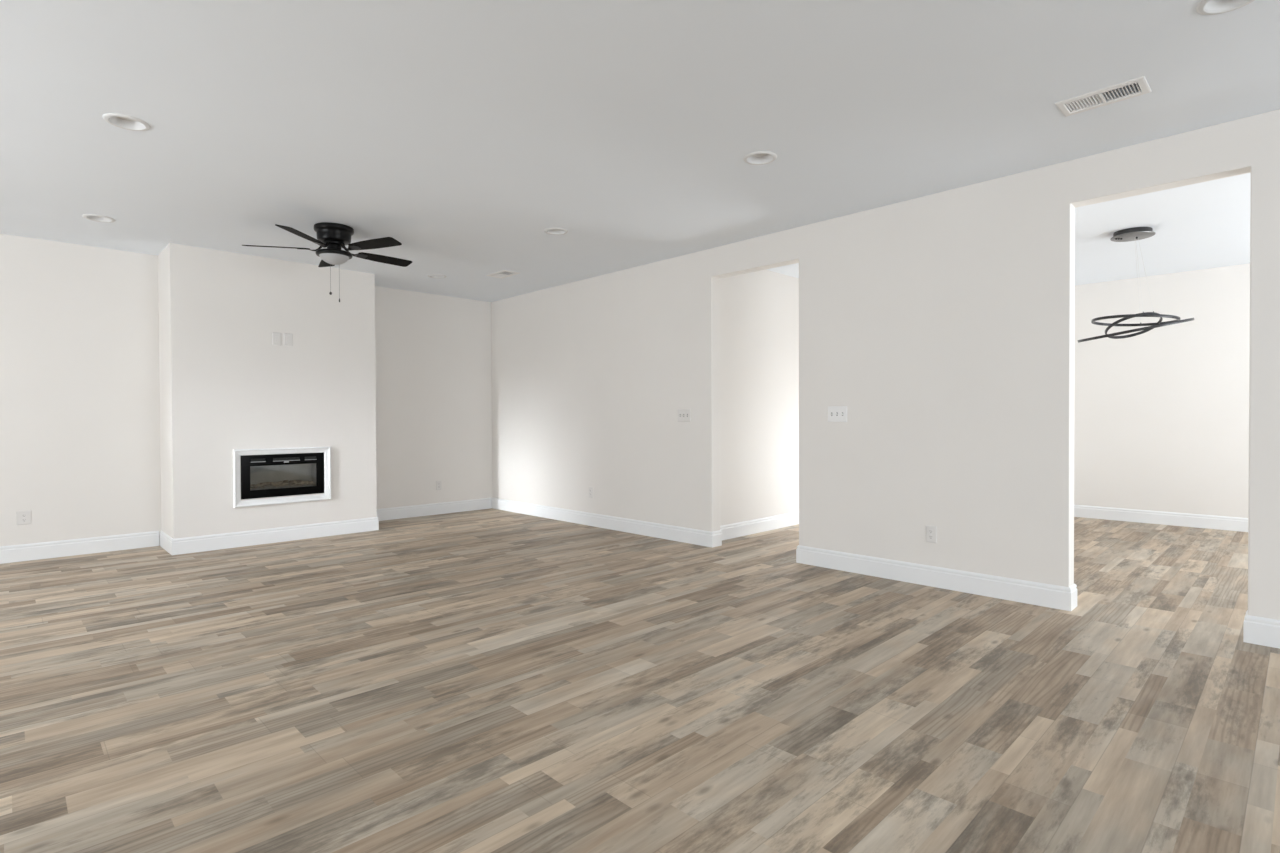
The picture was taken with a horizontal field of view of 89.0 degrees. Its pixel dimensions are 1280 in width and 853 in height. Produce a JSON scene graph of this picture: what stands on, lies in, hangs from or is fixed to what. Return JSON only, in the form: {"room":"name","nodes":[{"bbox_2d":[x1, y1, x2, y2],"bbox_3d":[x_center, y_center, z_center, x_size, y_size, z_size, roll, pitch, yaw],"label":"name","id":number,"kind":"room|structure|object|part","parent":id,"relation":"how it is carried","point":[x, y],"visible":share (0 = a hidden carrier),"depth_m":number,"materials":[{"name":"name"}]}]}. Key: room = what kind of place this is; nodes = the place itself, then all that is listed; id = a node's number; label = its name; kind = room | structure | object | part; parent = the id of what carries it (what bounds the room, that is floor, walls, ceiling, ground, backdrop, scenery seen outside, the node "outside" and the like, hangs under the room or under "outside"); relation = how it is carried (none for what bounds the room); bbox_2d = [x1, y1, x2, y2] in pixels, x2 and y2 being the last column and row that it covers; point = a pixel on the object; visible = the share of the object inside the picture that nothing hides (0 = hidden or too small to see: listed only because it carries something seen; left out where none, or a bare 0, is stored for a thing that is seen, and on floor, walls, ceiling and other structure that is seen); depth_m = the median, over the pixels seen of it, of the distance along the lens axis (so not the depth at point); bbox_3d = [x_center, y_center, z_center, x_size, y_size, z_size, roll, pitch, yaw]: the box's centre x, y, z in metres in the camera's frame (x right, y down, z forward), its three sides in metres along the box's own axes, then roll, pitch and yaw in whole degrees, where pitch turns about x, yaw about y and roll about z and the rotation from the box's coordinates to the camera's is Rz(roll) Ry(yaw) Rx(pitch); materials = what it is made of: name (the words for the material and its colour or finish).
{"room":"living room","nodes":[
{"label":"living room","id":0,"kind":"room"},
{"bbox_2d":[0,234,491,546],"bbox_3d":[-4.883,-0.239,5.932,8.108,2.743,0.140,-1,1,-44],"label":"wall","id":1,"kind":"structure","parent":0,"point":[80,382],"depth_m":5.95,"materials":[{"name":"paint"}]},
{"bbox_2d":[16,510,31,524],"bbox_3d":[-5.215,0.773,5.512,0.092,0.116,0.009,-1,1,-44],"label":"wall outlet","id":2,"kind":"object","parent":1,"relation":"attached to","point":[23,517],"visible":1,"depth_m":5.51,"materials":[{"name":"plastic"}]},
{"bbox_2d":[0,531,158,563],"bbox_3d":[-1.570,1.118,-0.067,4.436,0.142,13.087,-1,1,-44],"label":"baseboard","id":3,"kind":"structure","parent":1,"relation":"attached to","point":[63,548],"depth_m":5.74,"materials":[{"name":"paint"}]},
{"bbox_2d":[436,480,441,489],"bbox_3d":[-2.516,0.736,8.147,0.074,0.118,0.009,-1,1,-44],"label":"wall outlet","id":4,"kind":"object","parent":1,"relation":"attached to","point":[438,483],"visible":1,"depth_m":8.15,"materials":[{"name":"plastic"}]},
{"bbox_2d":[158,243,376,538],"bbox_3d":[-3.690,-0.251,6.571,1.796,2.743,0.614,-1,1,-44],"label":"wall","id":5,"kind":"structure","parent":0,"point":[225,387],"depth_m":6.19,"materials":[{"name":"paint"}]},
{"bbox_2d":[272,332,280,345],"bbox_3d":[-3.515,-0.848,6.302,0.078,0.124,0.008,-1,1,-44],"label":"wall plate","id":6,"kind":"object","parent":5,"relation":"attached to","point":[276,337],"visible":1,"depth_m":6.30,"materials":[{"name":"plastic"}]},
{"bbox_2d":[233,447,330,507],"bbox_3d":[-3.524,0.479,6.405,0.860,0.541,0.193,-1,1,-44],"label":"electric fireplace","id":7,"kind":"object","parent":5,"relation":"attached to","point":[268,472],"visible":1,"depth_m":6.38,"materials":[{"name":"paint"}]},
{"bbox_2d":[251,458,265,461],"bbox_3d":[-3.638,0.320,6.200,0.134,0.038,0.022,-1,1,-44],"label":"vent","id":8,"kind":"object","parent":7,"relation":"attached to","point":[252,459],"depth_m":6.20,"materials":[{"name":"silver metal"}]},
{"bbox_3d":[-3.477,0.471,6.355,0.740,0.416,0.012,-1,1,-44],"label":"panel","id":9,"kind":"part","parent":7,"relation":"part of","materials":[{"name":"black glass"}]},
{"bbox_2d":[273,457,299,461],"bbox_3d":[-3.462,0.318,6.372,0.248,0.038,0.022,-1,1,-44],"label":"vent","id":10,"kind":"object","parent":7,"relation":"attached to","point":[275,459],"depth_m":6.37,"materials":[{"name":"silver metal"}]},
{"bbox_2d":[305,456,316,459],"bbox_3d":[-3.304,0.315,6.526,0.119,0.038,0.022,-1,1,-44],"label":"vent","id":11,"kind":"object","parent":7,"relation":"attached to","point":[306,457],"depth_m":6.53,"materials":[{"name":"silver metal"}]},
{"bbox_2d":[284,333,292,345],"bbox_3d":[-3.443,-0.849,6.373,0.078,0.124,0.008,-1,1,-44],"label":"wall plate","id":12,"kind":"object","parent":5,"relation":"attached to","point":[288,338],"visible":1,"depth_m":6.37,"materials":[{"name":"plastic"}]},
{"bbox_2d":[159,498,491,554],"bbox_3d":[-3.049,1.040,7.196,3.587,0.142,0.629,-1,1,-44],"label":"baseboard","id":13,"kind":"structure","parent":5,"relation":"attached to","point":[177,546],"depth_m":6.50,"materials":[{"name":"paint"}]},
{"bbox_2d":[0,508,1279,852],"bbox_3d":[0.232,1.196,3.861,13.100,0.120,10.587,-1,1,-44],"label":"floor","id":14,"kind":"structure","parent":0,"point":[491,680],"depth_m":2.74,"materials":[{"name":"wood"}]},
{"bbox_2d":[0,0,1279,301],"bbox_3d":[1.293,-1.678,2.708,12.770,0.160,13.387,-1,1,-44],"label":"ceiling","id":15,"kind":"structure","parent":0,"point":[459,133],"depth_m":3.39,"materials":[{"name":"paint"}]},
{"bbox_2d":[82,214,115,222],"bbox_3d":[-4.157,-1.615,5.003,0.198,0.040,0.198,-1,1,-44],"label":"recessed light","id":16,"kind":"object","parent":15,"relation":"in","point":[99,218],"visible":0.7,"depth_m":5.03,"materials":[{"name":"plastic"}]},
{"bbox_2d":[102,113,150,130],"bbox_3d":[-2.679,-1.602,3.399,0.198,0.040,0.198,-1,1,-44],"label":"recessed light","id":17,"kind":"object","parent":15,"relation":"in","point":[123,121],"visible":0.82,"depth_m":3.43,"materials":[{"name":"plastic"}]},
{"bbox_2d":[242,222,411,301],"bbox_3d":[-2.460,-1.322,5.313,1.251,0.581,1.281,-1,1,-44],"label":"ceiling fan","id":18,"kind":"object","parent":15,"relation":"hanging from","point":[333,236],"visible":1,"depth_m":5.18,"materials":[{"name":"black metal"}]},
{"bbox_3d":[-2.893,-1.429,5.183,0.473,0.006,0.136,0,13,-13],"label":"blade","id":19,"kind":"part","parent":18,"relation":"part of","materials":[{"name":"black wood"}]},
{"bbox_3d":[-2.517,-1.426,4.853,0.136,0.006,0.473,12,2,5],"label":"blade","id":20,"kind":"part","parent":18,"relation":"part of","materials":[{"name":"black wood"}]},
{"bbox_3d":[-2.696,-1.435,5.642,0.136,0.006,0.473,-14,8,-30],"label":"blade","id":21,"kind":"part","parent":18,"relation":"part of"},
{"bbox_3d":[-2.478,-1.350,5.277,0.222,0.070,0.222,-1,1,-44],"label":"lamp shade","id":22,"kind":"part","parent":18,"relation":"part of","materials":[{"name":"white glass"}]},
{"bbox_3d":[-2.087,-1.431,5.108,0.473,0.006,0.136,0,-11,23],"label":"blade","id":23,"kind":"part","parent":18,"relation":"part of","materials":[{"name":"black wood"}]},
{"bbox_3d":[-2.198,-1.436,5.596,0.136,0.006,0.473,-15,-10,40],"label":"blade","id":24,"kind":"part","parent":18,"relation":"part of","materials":[{"name":"black wood"}]},
{"bbox_2d":[427,274,445,278],"bbox_3d":[-2.204,-1.646,7.068,0.198,0.040,0.198,-1,1,-44],"label":"recessed light","id":25,"kind":"object","parent":15,"relation":"in","point":[439,276],"visible":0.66,"depth_m":7.11,"materials":[{"name":"plastic"}]},
{"bbox_2d":[486,270,518,277],"bbox_3d":[-1.469,-1.661,6.989,0.204,0.062,0.356,-1,1,-44],"label":"ceiling vent","id":26,"kind":"object","parent":15,"relation":"in","point":[504,273],"visible":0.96,"depth_m":6.98,"materials":[{"name":"white plastic"}]},
{"bbox_2d":[544,227,567,234],"bbox_3d":[-0.696,-1.633,5.397,0.198,0.040,0.198,-1,1,-44],"label":"recessed light","id":27,"kind":"object","parent":15,"relation":"in","point":[553,231],"visible":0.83,"depth_m":5.44,"materials":[{"name":"plastic"}]},
{"bbox_2d":[743,151,776,164],"bbox_3d":[0.719,-1.621,3.898,0.198,0.040,0.198,-1,1,-44],"label":"recessed light","id":28,"kind":"object","parent":15,"relation":"in","point":[759,157],"visible":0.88,"depth_m":3.94,"materials":[{"name":"plastic"}]},
{"bbox_2d":[1055,76,1151,116],"bbox_3d":[2.257,-1.632,3.178,0.204,0.062,0.356,-1,1,-44],"label":"ceiling vent","id":29,"kind":"object","parent":15,"relation":"in","point":[1065,108],"visible":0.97,"depth_m":3.18,"materials":[{"name":"white metal"}]},
{"bbox_2d":[1110,227,1155,251],"label":"ceiling canopy","id":30,"kind":"object","parent":15,"relation":"hanging from","point":[1132,234],"depth_m":5.42,"materials":[{"name":"metal"}]},
{"bbox_3d":[4.140,-1.596,5.472,0.304,0.010,0.304,-1,1,-44],"label":"canopy plate","id":31,"kind":"part","parent":30,"relation":"part of","materials":[{"name":"metal"}]},
{"bbox_2d":[1077,307,1193,342],"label":"ring chandelier","id":32,"kind":"object","parent":30,"relation":"hanging from","point":[1150,326],"depth_m":5.33,"materials":[{"name":"metal"}]},
{"bbox_2d":[1196,0,1254,14],"bbox_3d":[2.204,-1.610,2.427,0.198,0.040,0.198,-1,1,-44],"label":"recessed light","id":33,"kind":"object","parent":15,"relation":"in","point":[1205,7],"visible":1,"depth_m":2.49,"materials":[{"name":"plastic"}]},
{"bbox_2d":[720,270,798,525],"bbox_3d":[1.653,-0.280,7.244,2.947,2.743,0.120,-1,1,-44],"label":"wall","id":34,"kind":"structure","parent":0,"point":[759,310],"depth_m":6.75,"materials":[{"name":"paint"}]},
{"bbox_2d":[720,511,798,539],"bbox_3d":[1.662,1.022,7.169,2.827,0.142,0.015,-1,1,-44],"label":"baseboard","id":35,"kind":"structure","parent":34,"relation":"attached to","point":[739,529],"depth_m":6.73,"materials":[{"name":"paint"}]},
{"bbox_2d":[491,109,1279,619],"bbox_3d":[1.557,-0.255,5.144,0.125,2.743,9.987,-1,1,-44],"label":"wall","id":36,"kind":"structure","parent":0,"point":[942,323],"depth_m":4.71,"materials":[{"name":"paint"}]},
{"bbox_2d":[589,487,592,497],"bbox_3d":[-0.547,0.729,7.218,0.009,0.118,0.074,-1,1,-44],"label":"wall outlet","id":37,"kind":"object","parent":36,"relation":"attached to","point":[590,488],"visible":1,"depth_m":7.21,"materials":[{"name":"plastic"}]},
{"bbox_2d":[491,498,721,547],"bbox_3d":[-0.610,1.028,7.372,0.140,0.142,3.784,-1,1,-44],"label":"baseboard","id":38,"kind":"structure","parent":36,"relation":"attached to","point":[663,531],"depth_m":6.89,"materials":[{"name":"paint"}]},
{"bbox_2d":[678,409,690,421],"bbox_3d":[0.416,-0.105,6.214,0.016,0.122,0.165,-1,1,-44],"label":"light switch","id":39,"kind":"object","parent":36,"relation":"attached to","point":[684,415],"visible":1,"depth_m":6.21,"materials":[{"name":"plastic"}]},
{"bbox_2d":[828,406,846,421],"bbox_3d":[1.533,-0.096,5.070,0.016,0.122,0.165,-1,1,-44],"label":"light switch","id":40,"kind":"object","parent":36,"relation":"attached to","point":[835,413],"visible":1,"depth_m":5.07,"materials":[{"name":"white plastic"}]},
{"bbox_2d":[926,525,936,542],"bbox_3d":[2.043,0.756,4.567,0.009,0.118,0.074,-1,1,-44],"label":"wall outlet","id":41,"kind":"object","parent":36,"relation":"attached to","point":[931,531],"visible":1,"depth_m":4.56,"materials":[{"name":"plastic"}]},
{"bbox_2d":[796,545,1076,610],"bbox_3d":[2.352,1.043,5.039,1.117,0.142,1.922,-1,1,-44],"label":"baseboard","id":42,"kind":"structure","parent":36,"relation":"attached to","point":[1029,592],"depth_m":4.49,"materials":[{"name":"paint"}]},
{"bbox_2d":[1243,610,1279,648],"bbox_3d":[5.217,1.073,1.417,0.155,0.142,5.725,-1,1,-44],"label":"baseboard","id":43,"kind":"structure","parent":36,"relation":"attached to","point":[1256,630],"depth_m":3.36,"materials":[{"name":"paint"}]},
{"bbox_2d":[1074,263,1249,517],"bbox_3d":[6.724,-0.288,6.223,0.120,2.743,4.550,-1,1,-44],"label":"wall","id":44,"kind":"structure","parent":0,"point":[1161,414],"depth_m":7.12,"materials":[{"name":"paint"}]},
{"bbox_2d":[1074,505,1247,531],"bbox_3d":[5.893,1.024,5.505,2.100,0.142,4.430,-1,1,-44],"label":"baseboard","id":45,"kind":"structure","parent":44,"relation":"attached to","point":[1108,513],"depth_m":7.13,"materials":[{"name":"paint"}]}
]}

